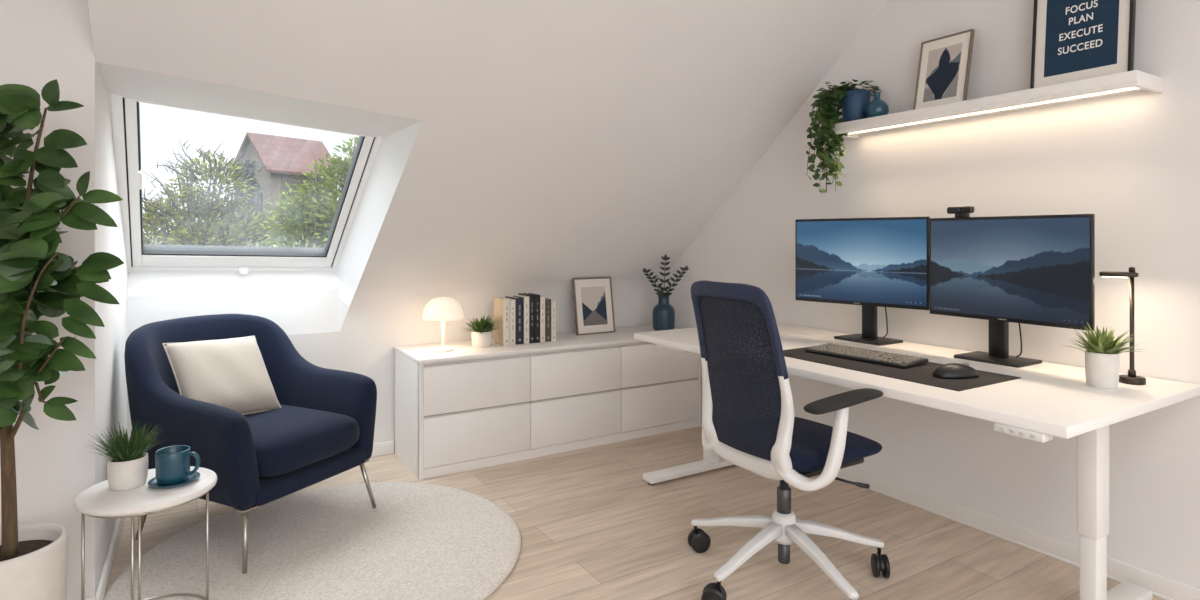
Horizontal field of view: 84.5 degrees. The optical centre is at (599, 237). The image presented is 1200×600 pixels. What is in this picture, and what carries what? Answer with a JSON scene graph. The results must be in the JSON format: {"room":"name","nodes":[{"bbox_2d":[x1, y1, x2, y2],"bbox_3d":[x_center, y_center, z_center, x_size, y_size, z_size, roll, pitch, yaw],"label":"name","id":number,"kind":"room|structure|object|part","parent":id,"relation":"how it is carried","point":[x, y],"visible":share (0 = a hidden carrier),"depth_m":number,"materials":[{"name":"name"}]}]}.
{"room":"home office","nodes":[
{"label":"home office","id":0,"kind":"room"},
{"bbox_2d":[0,0,127,599],"bbox_3d":[-2.735,0.025,2.285,1.713,2.450,1.310,0,0,-31],"label":"wall","id":1,"kind":"structure","parent":0,"point":[42,42],"depth_m":2.15,"materials":[{"name":"paint"}]},
{"bbox_2d":[77,440,393,599],"bbox_3d":[-2.116,1.212,2.578,2.875,0.075,1.194,0,0,-31],"label":"baseboard","id":2,"kind":"structure","parent":1,"relation":"attached to","point":[101,590],"depth_m":2.55,"materials":[{"name":"white wood"}]},
{"bbox_2d":[127,304,656,452],"bbox_3d":[-0.956,0.865,4.044,3.157,0.770,0.100,0,0,-31],"label":"wall","id":3,"kind":"structure","parent":0,"point":[365,348],"depth_m":3.81,"materials":[{"name":"paint"}]},
{"bbox_2d":[88,0,886,323],"bbox_3d":[-0.029,-0.360,0.978,4.770,1.680,6.100,0,0,-31],"label":"ceiling","id":4,"kind":"structure","parent":0,"point":[557,142],"depth_m":3.13,"materials":[{"name":"paint"}]},
{"bbox_2d":[110,93,381,274],"bbox_3d":[-1.652,-0.227,3.133,1.065,0.862,1.049,0,0,-31],"label":"window","id":5,"kind":"structure","parent":4,"relation":"in","point":[141,257],"depth_m":3.26,"materials":[{"name":"white plastic"}]},
{"bbox_3d":[-1.881,0.176,3.483,0.044,0.040,0.043,0,0,-31],"label":"handle","id":6,"kind":"part","parent":5,"relation":"part of","materials":[{"name":"white plastic"}]},
{"bbox_2d":[96,62,422,337],"bbox_3d":[-1.526,-0.032,3.013,1.130,1.102,1.265,0,0,-31],"label":"window reveal","id":7,"kind":"structure","parent":4,"relation":"attached to","point":[298,302],"depth_m":3.26,"materials":[{"name":"white paint"}]},
{"bbox_2d":[105,426,1163,599],"bbox_3d":[-0.029,1.300,0.978,4.970,0.100,6.300,0,0,-31],"label":"floor","id":8,"kind":"structure","parent":0,"point":[590,527],"depth_m":2.76,"materials":[{"name":"brown wood"}]},
{"bbox_2d":[0,79,123,599],"bbox_3d":[-1.663,0.412,1.823,0.659,1.676,0.478,0,0,44],"label":"potted tree","id":9,"kind":"object","parent":8,"relation":"on","point":[36,280],"visible":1,"depth_m":1.77,"materials":[{"name":"green plant"}]},
{"bbox_3d":[-1.656,1.050,1.831,0.282,0.400,0.282,0,0,-31],"label":"pot","id":10,"kind":"part","parent":9,"relation":"part of","materials":[{"name":"white ceramic"}]},
{"bbox_2d":[104,482,520,599],"bbox_3d":[-1.054,1.241,2.608,1.472,0.018,1.472,0,0,-31],"label":"rug","id":11,"kind":"object","parent":8,"relation":"on","point":[420,541],"visible":0.97,"depth_m":2.60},
{"bbox_2d":[74,466,216,599],"bbox_3d":[-1.437,1.010,2.104,0.376,0.440,0.376,0,0,-31],"label":"side table","id":12,"kind":"object","parent":11,"relation":"on","point":[97,501],"visible":0.77,"depth_m":2.00,"materials":[{"name":"white paint"}]},
{"bbox_3d":[-1.553,1.022,1.983,0.008,0.412,0.008,0,0,-31],"label":"leg","id":13,"kind":"part","parent":12,"relation":"part of","materials":[{"name":"metal"}]},
{"bbox_2d":[84,420,165,490],"bbox_3d":[-1.507,0.691,2.099,0.224,0.198,0.221,0,0,-31],"label":"potted plant","id":14,"kind":"object","parent":12,"relation":"on","point":[127,469],"visible":1,"depth_m":2.07,"materials":[{"name":"green plant"}]},
{"bbox_3d":[-1.506,0.744,2.107,0.108,0.092,0.108,0,0,-31],"label":"pot","id":15,"kind":"part","parent":14,"relation":"part of","materials":[{"name":"white ceramic"}]},
{"bbox_3d":[-1.379,1.022,1.947,0.008,0.412,0.008,0,0,-31],"label":"leg","id":16,"kind":"part","parent":12,"relation":"part of","materials":[{"name":"metal"}]},
{"bbox_3d":[-1.363,1.022,1.954,0.008,0.412,0.008,0,0,-31],"label":"leg","id":17,"kind":"part","parent":12,"relation":"part of","materials":[{"name":"metal"}]},
{"bbox_2d":[148,471,199,487],"bbox_3d":[-1.374,0.783,2.131,0.142,0.014,0.142,0,0,-31],"label":"saucer","id":18,"kind":"object","parent":12,"relation":"on","point":[153,483],"visible":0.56,"depth_m":2.11,"materials":[{"name":"teal ceramic"}]},
{"bbox_2d":[155,445,199,484],"bbox_3d":[-1.359,0.734,2.131,0.134,0.101,0.096,0,0,1],"label":"mug","id":19,"kind":"object","parent":18,"relation":"on","point":[172,463],"visible":1,"depth_m":2.10,"materials":[{"name":"teal ceramic"}]},
{"bbox_3d":[-1.314,0.728,2.130,0.044,0.075,0.015,0,0,1],"label":"handle","id":20,"kind":"part","parent":19,"relation":"part of","materials":[{"name":"teal ceramic"}]},
{"bbox_3d":[-1.273,1.022,2.140,0.008,0.412,0.008,0,0,-31],"label":"leg","id":21,"kind":"part","parent":12,"relation":"part of","materials":[{"name":"metal"}]},
{"bbox_2d":[124,314,376,573],"bbox_3d":[-1.532,0.798,2.889,0.878,0.869,0.756,0,0,25],"label":"armchair","id":22,"kind":"object","parent":11,"relation":"on","point":[323,428],"visible":0.83,"depth_m":2.69,"materials":[{"name":"blue fabric"}]},
{"bbox_3d":[-1.847,1.115,2.712,0.088,0.235,0.078,0,0,25],"label":"leg","id":23,"kind":"part","parent":22,"relation":"part of","materials":[{"name":"metal"}]},
{"bbox_2d":[162,336,280,414],"bbox_3d":[-1.635,0.607,2.870,0.272,0.329,0.405,0,0,34],"label":"throw pillow","id":24,"kind":"object","parent":22,"relation":"on","point":[232,373],"visible":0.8,"depth_m":2.82,"materials":[{"name":"fabric"}]},
{"bbox_3d":[-1.323,1.115,2.467,0.088,0.235,0.078,0,0,25],"label":"leg","id":25,"kind":"part","parent":22,"relation":"part of","materials":[{"name":"metal"}]},
{"bbox_2d":[243,404,359,476],"bbox_3d":[-1.447,0.850,2.849,0.690,0.181,0.502,0,0,25],"label":"seat cushion","id":26,"kind":"object","parent":22,"relation":"on","point":[290,440],"depth_m":2.72,"materials":[{"name":"blue fabric"}]},
{"bbox_3d":[-1.074,1.115,2.999,0.088,0.235,0.078,0,0,25],"label":"leg","id":27,"kind":"part","parent":22,"relation":"part of","materials":[{"name":"metal"}]},
{"bbox_2d":[394,325,700,479],"bbox_3d":[-0.261,0.940,4.106,1.883,0.620,0.509,0,0,-31],"label":"sideboard","id":28,"kind":"object","parent":8,"relation":"on","point":[468,407],"visible":0.9,"depth_m":3.78,"materials":[{"name":"white paint"}]},
{"bbox_2d":[422,295,463,352],"bbox_3d":[-0.876,0.475,3.683,0.224,0.309,0.224,0,0,-31],"label":"table lamp","id":29,"kind":"object","parent":28,"relation":"on","point":[442,308],"visible":1,"depth_m":3.62,"materials":[{"name":"beige"}]},
{"bbox_3d":[-0.876,0.516,3.683,0.024,0.197,0.024,0,0,-31],"label":"stem","id":30,"kind":"part","parent":29,"relation":"part of","materials":[{"name":"white metal"}]},
{"bbox_3d":[-0.876,0.389,3.683,0.224,0.121,0.224,0,0,-31],"label":"lamp shade","id":31,"kind":"part","parent":29,"relation":"part of","materials":[{"name":"beige"}]},
{"bbox_3d":[-0.657,0.798,3.583,0.609,0.252,0.018,0,0,-31],"label":"drawer","id":32,"kind":"part","parent":28,"relation":"part of","materials":[{"name":"white paint"}]},
{"bbox_3d":[-0.659,0.667,3.585,0.606,0.008,0.014,0,0,-31],"label":"finger pull","id":33,"kind":"part","parent":28,"relation":"part of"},
{"bbox_3d":[-0.657,1.067,3.583,0.609,0.258,0.018,0,0,-31],"label":"drawer","id":34,"kind":"part","parent":28,"relation":"part of","materials":[{"name":"white paint"}]},
{"bbox_3d":[-0.659,0.933,3.585,0.606,0.008,0.014,0,0,-31],"label":"finger pull","id":35,"kind":"part","parent":28,"relation":"part of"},
{"bbox_2d":[465,315,498,347],"bbox_3d":[-0.689,0.539,3.842,0.220,0.183,0.254,0,0,31],"label":"potted plant","id":36,"kind":"object","parent":28,"relation":"on","point":[481,334],"visible":0.99,"depth_m":3.79,"materials":[{"name":"green plant"}]},
{"bbox_3d":[-0.688,0.585,3.839,0.120,0.090,0.120,0,0,-31],"label":"pot","id":37,"kind":"part","parent":36,"relation":"part of","materials":[{"name":"white ceramic"}]},
{"bbox_2d":[494,297,509,345],"bbox_3d":[-0.586,0.494,3.930,0.043,0.272,0.151,0,0,-31],"label":"book","id":38,"kind":"object","parent":28,"relation":"on","point":[501,305],"visible":1,"depth_m":3.88,"materials":[{"name":"white paper"}]},
{"bbox_2d":[508,298,514,344],"bbox_3d":[-0.552,0.497,3.951,0.034,0.266,0.151,0,0,-31],"label":"book","id":39,"kind":"object","parent":28,"relation":"on","point":[512,301],"visible":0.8,"depth_m":3.89,"materials":[{"name":"white paper"}]},
{"bbox_2d":[505,296,523,344],"bbox_3d":[-0.516,0.492,3.976,0.052,0.276,0.156,0,0,-31],"label":"book","id":40,"kind":"object","parent":28,"relation":"on","point":[519,301],"visible":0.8,"depth_m":3.91,"materials":[{"name":"paper"}]},
{"bbox_2d":[514,295,528,343],"bbox_3d":[-0.476,0.490,3.997,0.036,0.280,0.151,0,0,-31],"label":"book","id":41,"kind":"object","parent":28,"relation":"on","point":[526,298],"visible":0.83,"depth_m":3.93,"materials":[{"name":"white paper"}]},
{"bbox_2d":[519,293,534,342],"bbox_3d":[-0.447,0.485,4.021,0.035,0.290,0.161,0,0,-31],"label":"book","id":42,"kind":"object","parent":28,"relation":"on","point":[531,296],"visible":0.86,"depth_m":3.95,"materials":[{"name":"black paper"}]},
{"bbox_2d":[529,293,539,342],"bbox_3d":[-0.416,0.486,4.038,0.034,0.288,0.159,0,0,-31],"label":"book","id":43,"kind":"object","parent":28,"relation":"on","point":[537,296],"visible":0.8,"depth_m":3.97,"materials":[{"name":"black paper"}]},
{"bbox_2d":[540,296,544,341],"bbox_3d":[-0.385,0.494,4.053,0.033,0.272,0.151,0,0,-31],"label":"book","id":44,"kind":"object","parent":28,"relation":"on","point":[542,299],"visible":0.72,"depth_m":3.99,"materials":[{"name":"white paper"}]},
{"bbox_2d":[545,298,550,341],"bbox_3d":[-0.353,0.501,4.072,0.040,0.258,0.151,0,0,-31],"label":"book","id":45,"kind":"object","parent":28,"relation":"on","point":[547,301],"visible":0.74,"depth_m":4.01,"materials":[{"name":"green paper"}]},
{"bbox_2d":[551,301,555,340],"bbox_3d":[-0.319,0.510,4.090,0.034,0.240,0.146,0,0,-31],"label":"book","id":46,"kind":"object","parent":28,"relation":"on","point":[553,303],"visible":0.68,"depth_m":4.03,"materials":[{"name":"white paper"}]},
{"bbox_3d":[-0.137,0.667,3.903,0.606,0.008,0.014,0,0,-31],"label":"finger pull","id":47,"kind":"part","parent":28,"relation":"part of","materials":[{"name":"white wood"}]},
{"bbox_3d":[-0.137,0.933,3.903,0.606,0.008,0.014,0,0,-31],"label":"finger pull","id":48,"kind":"part","parent":28,"relation":"part of","materials":[{"name":"white wood"}]},
{"bbox_3d":[-0.136,0.798,3.901,0.609,0.252,0.018,0,0,-31],"label":"drawer","id":49,"kind":"part","parent":28,"relation":"part of","materials":[{"name":"white paint"}]},
{"bbox_3d":[-0.136,1.067,3.901,0.609,0.258,0.018,0,0,-31],"label":"drawer","id":50,"kind":"part","parent":28,"relation":"part of","materials":[{"name":"white paint"}]},
{"bbox_2d":[572,277,614,335],"bbox_3d":[-0.039,0.448,4.368,0.292,0.370,0.073,0,0,-31],"label":"picture frame","id":51,"kind":"object","parent":28,"relation":"on","point":[593,298],"visible":1,"depth_m":4.36,"materials":[{"name":"grey wood"}]},
{"bbox_2d":[581,286,607,325],"bbox_3d":[-0.037,0.449,4.365,0.184,0.252,0.001,0,-9,-31],"label":"print","id":52,"kind":"object","parent":51,"relation":"attached to","point":[593,298],"depth_m":4.36},
{"bbox_3d":[0.385,0.667,4.222,0.606,0.008,0.014,0,0,-31],"label":"finger pull","id":53,"kind":"part","parent":28,"relation":"part of","materials":[{"name":"white wood"}]},
{"bbox_3d":[0.387,1.067,4.220,0.609,0.258,0.018,0,0,-31],"label":"drawer","id":54,"kind":"part","parent":28,"relation":"part of","materials":[{"name":"white paint"}]},
{"bbox_3d":[0.385,0.933,4.222,0.606,0.008,0.014,0,0,-31],"label":"finger pull","id":55,"kind":"part","parent":28,"relation":"part of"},
{"bbox_3d":[0.387,0.798,4.220,0.609,0.252,0.018,0,0,-31],"label":"drawer","id":56,"kind":"part","parent":28,"relation":"part of","materials":[{"name":"white paint"}]},
{"bbox_2d":[652,296,674,330],"bbox_3d":[0.430,0.511,4.457,0.153,0.237,0.153,0,0,-31],"label":"vase","id":57,"kind":"object","parent":28,"relation":"on","point":[663,316],"visible":0.88,"depth_m":4.40,"materials":[{"name":"teal ceramic"}]},
{"bbox_2d":[642,268,667,296],"bbox_3d":[0.372,0.326,4.447,0.182,0.252,0.023,0,0,-4],"label":"leafy sprig","id":58,"kind":"object","parent":57,"relation":"in","point":[644,270],"visible":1,"depth_m":4.45,"materials":[{"name":"green plant"}]},
{"bbox_2d":[658,254,670,296],"bbox_3d":[0.431,0.280,4.449,0.091,0.345,0.032,0,0,4],"label":"leafy sprig","id":59,"kind":"object","parent":57,"relation":"in","point":[665,257],"visible":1,"depth_m":4.45,"materials":[{"name":"green plant"}]},
{"bbox_2d":[661,266,688,295],"bbox_3d":[0.500,0.319,4.449,0.201,0.266,0.025,0,0,7],"label":"leafy sprig","id":60,"kind":"object","parent":57,"relation":"in","point":[686,268],"visible":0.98,"depth_m":4.45,"materials":[{"name":"green plant"}]},
{"bbox_2d":[688,280,889,599],"bbox_3d":[0.660,0.699,2.406,0.756,1.101,0.739,0,0,-31],"label":"office chair","id":61,"kind":"object","parent":8,"relation":"on","point":[748,419],"visible":1,"depth_m":2.24,"materials":[{"name":"blue fabric"}]},
{"bbox_3d":[0.427,0.665,2.522,0.071,0.280,0.228,0,0,1],"label":"arm","id":62,"kind":"part","parent":61,"relation":"part of","materials":[{"name":"white plastic"}]},
{"bbox_3d":[0.449,0.301,2.255,0.120,0.304,0.411,0,0,-31],"label":"frame","id":63,"kind":"part","parent":61,"relation":"part of","materials":[{"name":"blue fabric"}]},
{"bbox_3d":[0.512,0.625,2.294,0.084,0.375,0.428,0,0,-31],"label":"frame","id":64,"kind":"part","parent":61,"relation":"part of","materials":[{"name":"white plastic"}]},
{"bbox_3d":[0.676,0.665,2.115,0.228,0.280,0.071,0,0,26],"label":"arm","id":65,"kind":"part","parent":61,"relation":"part of","materials":[{"name":"white plastic"}]},
{"bbox_3d":[0.721,0.739,2.422,0.485,0.082,0.473,0,0,-31],"label":"seat","id":66,"kind":"part","parent":61,"relation":"part of","materials":[{"name":"blue fabric"}]},
{"bbox_3d":[0.803,0.831,2.299,0.253,0.043,0.049,0,0,34],"label":"lever","id":67,"kind":"part","parent":61,"relation":"part of","materials":[{"name":"black plastic"}]},
{"bbox_2d":[634,323,1199,599],"bbox_3d":[1.089,0.870,2.802,0.944,0.760,1.992,0,0,-31],"label":"desk","id":68,"kind":"object","parent":8,"relation":"on","point":[1048,400],"visible":0.76,"depth_m":2.11,"materials":[{"name":"white paint"}]},
{"bbox_3d":[0.601,0.875,3.568,0.085,0.680,0.058,0,0,-31],"label":"leg","id":69,"kind":"part","parent":68,"relation":"part of","materials":[{"name":"white metal"}]},
{"bbox_2d":[795,216,929,345],"bbox_3d":[1.275,0.199,3.124,0.261,0.582,0.630,0,0,-43],"label":"monitor","id":70,"kind":"object","parent":68,"relation":"on","point":[870,263],"visible":1,"depth_m":3.02,"materials":[{"name":"black plastic"}]},
{"bbox_2d":[783,346,1020,390],"bbox_3d":[1.091,0.488,2.559,0.380,0.004,0.830,0,0,-31],"label":"desk mat","id":71,"kind":"object","parent":68,"relation":"on","point":[922,373],"visible":0.54,"depth_m":2.38,"materials":[{"name":"grey fabric"}]},
{"bbox_2d":[805,343,927,368],"bbox_3d":[1.068,0.472,2.673,0.164,0.027,0.450,0,0,-34],"label":"keyboard","id":72,"kind":"object","parent":71,"relation":"on","point":[896,360],"visible":1,"depth_m":2.62,"materials":[{"name":"black plastic"}]},
{"bbox_2d":[933,363,979,378],"bbox_3d":[1.249,0.463,2.315,0.161,0.047,0.091,0,0,-11],"label":"mouse","id":73,"kind":"object","parent":71,"relation":"on","point":[950,370],"visible":1,"depth_m":2.28,"materials":[{"name":"black plastic"}]},
{"bbox_2d":[930,214,1094,367],"bbox_3d":[1.620,0.203,2.562,0.206,0.573,0.599,0,0,-30],"label":"monitor","id":74,"kind":"object","parent":68,"relation":"on","point":[1030,269],"visible":1,"depth_m":2.49,"materials":[{"name":"black plastic"}]},
{"bbox_2d":[947,206,973,217],"bbox_3d":[1.458,-0.090,2.661,0.050,0.074,0.104,0,0,-30],"label":"webcam","id":75,"kind":"object","parent":74,"relation":"attached to","point":[960,211],"visible":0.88,"depth_m":2.65,"materials":[{"name":"black plastic"}]},
{"bbox_3d":[1.168,0.534,1.824,0.055,0.024,0.130,0,0,-31],"label":"control panel","id":76,"kind":"part","parent":68,"relation":"part of","materials":[{"name":"white plastic"}]},
{"bbox_3d":[1.581,0.875,2.116,0.085,0.680,0.058,0,0,-31],"label":"leg","id":77,"kind":"part","parent":68,"relation":"part of","materials":[{"name":"white metal"}]},
{"bbox_2d":[1061,322,1140,388],"bbox_3d":[1.653,0.387,2.173,0.222,0.205,0.195,0,0,28],"label":"potted plant","id":78,"kind":"object","parent":68,"relation":"on","point":[1102,359],"visible":1,"depth_m":2.15,"materials":[{"name":"green plant"}]},
{"bbox_3d":[1.659,0.433,2.181,0.092,0.114,0.092,0,0,-31],"label":"pot","id":79,"kind":"part","parent":78,"relation":"part of","materials":[{"name":"white ceramic"}]},
{"bbox_2d":[1099,267,1145,384],"bbox_3d":[1.783,0.294,2.253,0.074,0.392,0.126,0,0,-42],"label":"desk lamp","id":80,"kind":"object","parent":68,"relation":"on","point":[1131,378],"visible":0.96,"depth_m":2.23,"materials":[{"name":"black metal"}]},
{"bbox_2d":[657,0,1199,588],"bbox_3d":[2.049,-0.025,2.247,0.100,2.550,6.300,0,0,-31],"label":"wall","id":81,"kind":"structure","parent":0,"point":[1131,161],"depth_m":2.71,"materials":[{"name":"paint"}]},
{"bbox_2d":[701,415,1199,599],"bbox_3d":[2.132,1.212,1.999,0.018,0.075,5.590,0,0,-31],"label":"baseboard","id":82,"kind":"structure","parent":81,"relation":"attached to","point":[1165,588],"depth_m":2.69,"materials":[{"name":"white wood"}]},
{"bbox_2d":[832,70,1162,137],"bbox_3d":[1.544,-0.532,2.777,0.210,0.051,1.250,0,0,-31],"label":"wall shelf","id":83,"kind":"object","parent":81,"relation":"attached to","point":[1135,80],"visible":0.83,"depth_m":2.55,"materials":[{"name":"white paint"}]},
{"bbox_2d":[806,79,882,192],"bbox_3d":[1.190,-0.493,3.238,0.371,0.552,0.224,0,0,-7],"label":"trailing plant","id":84,"kind":"object","parent":83,"relation":"on","point":[853,101],"visible":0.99,"depth_m":3.21,"materials":[{"name":"green plant"}]},
{"bbox_3d":[1.258,-0.638,3.246,0.132,0.160,0.132,0,0,-31],"label":"pot","id":85,"kind":"part","parent":84,"relation":"part of","materials":[{"name":"blue ceramic"}]},
{"bbox_2d":[865,92,888,117],"bbox_3d":[1.313,-0.623,3.127,0.104,0.130,0.104,0,0,-31],"label":"bottle vase","id":86,"kind":"object","parent":83,"relation":"on","point":[876,107],"visible":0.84,"depth_m":3.09,"materials":[{"name":"teal ceramic"}]},
{"bbox_2d":[913,29,974,109],"bbox_3d":[1.500,-0.722,2.888,0.086,0.335,0.232,0,0,-31],"label":"picture frame","id":87,"kind":"object","parent":83,"relation":"on","point":[944,66],"visible":1,"depth_m":2.88,"materials":[{"name":"grey wood"}]},
{"bbox_2d":[923,43,962,101],"bbox_3d":[1.497,-0.721,2.886,0.001,0.240,0.152,13,-7,-31],"label":"print","id":88,"kind":"object","parent":87,"relation":"attached to","point":[943,66],"depth_m":2.88},
{"bbox_2d":[1030,0,1135,88],"bbox_3d":[1.783,-0.786,2.446,0.063,0.460,0.325,0,0,-31],"label":"picture frame","id":89,"kind":"object","parent":83,"relation":"on","point":[1073,40],"visible":0.98,"depth_m":2.44,"materials":[{"name":"blue paper"}]},
{"bbox_2d":[1044,0,1118,76],"bbox_3d":[1.780,-0.794,2.444,0.031,0.354,0.236,0,0,-31],"label":"print","id":90,"kind":"object","parent":89,"relation":"attached to","point":[1081,37],"depth_m":2.44},
{"label":"outside","id":91,"kind":"structure","parent":0,"visible":0},
{"label":"ground","id":92,"kind":"structure","parent":91,"visible":0},
{"bbox_2d":[142,138,275,246],"bbox_3d":[-8.719,1.097,13.813,3.547,6.326,2.502,0,0,4],"label":"tree","id":93,"kind":"object","parent":92,"relation":"on","point":[217,226],"visible":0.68,"depth_m":13.70,"materials":[{"name":"green plant"}]},
{"bbox_2d":[143,233,324,247],"bbox_3d":[-5.826,2.095,10.553,5.583,4.337,1.414,0,0,0],"label":"hedge","id":94,"kind":"object","parent":92,"relation":"on","point":[249,243],"visible":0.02,"depth_m":10.54,"materials":[{"name":"green plant"}]},
{"bbox_2d":[227,159,265,244],"bbox_3d":[-9.395,1.084,17.506,1.119,6.349,1.111,0,0,37],"label":"tree","id":95,"kind":"object","parent":92,"relation":"on","point":[248,165],"visible":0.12,"depth_m":17.45,"materials":[{"name":"green plant"}]},
{"bbox_2d":[228,132,339,246],"bbox_3d":[-15.362,-0.350,32.321,3.800,9.200,3.750,0,0,37],"label":"house","id":96,"kind":"structure","parent":92,"relation":"on","point":[284,159],"depth_m":30.90,"materials":[{"name":"brick"}]},
{"bbox_2d":[259,136,358,247],"bbox_3d":[-5.010,1.096,12.371,2.879,6.327,1.976,0,0,-3],"label":"tree","id":97,"kind":"object","parent":92,"relation":"on","point":[321,217],"visible":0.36,"depth_m":12.10,"materials":[{"name":"green plant"}]}
]}

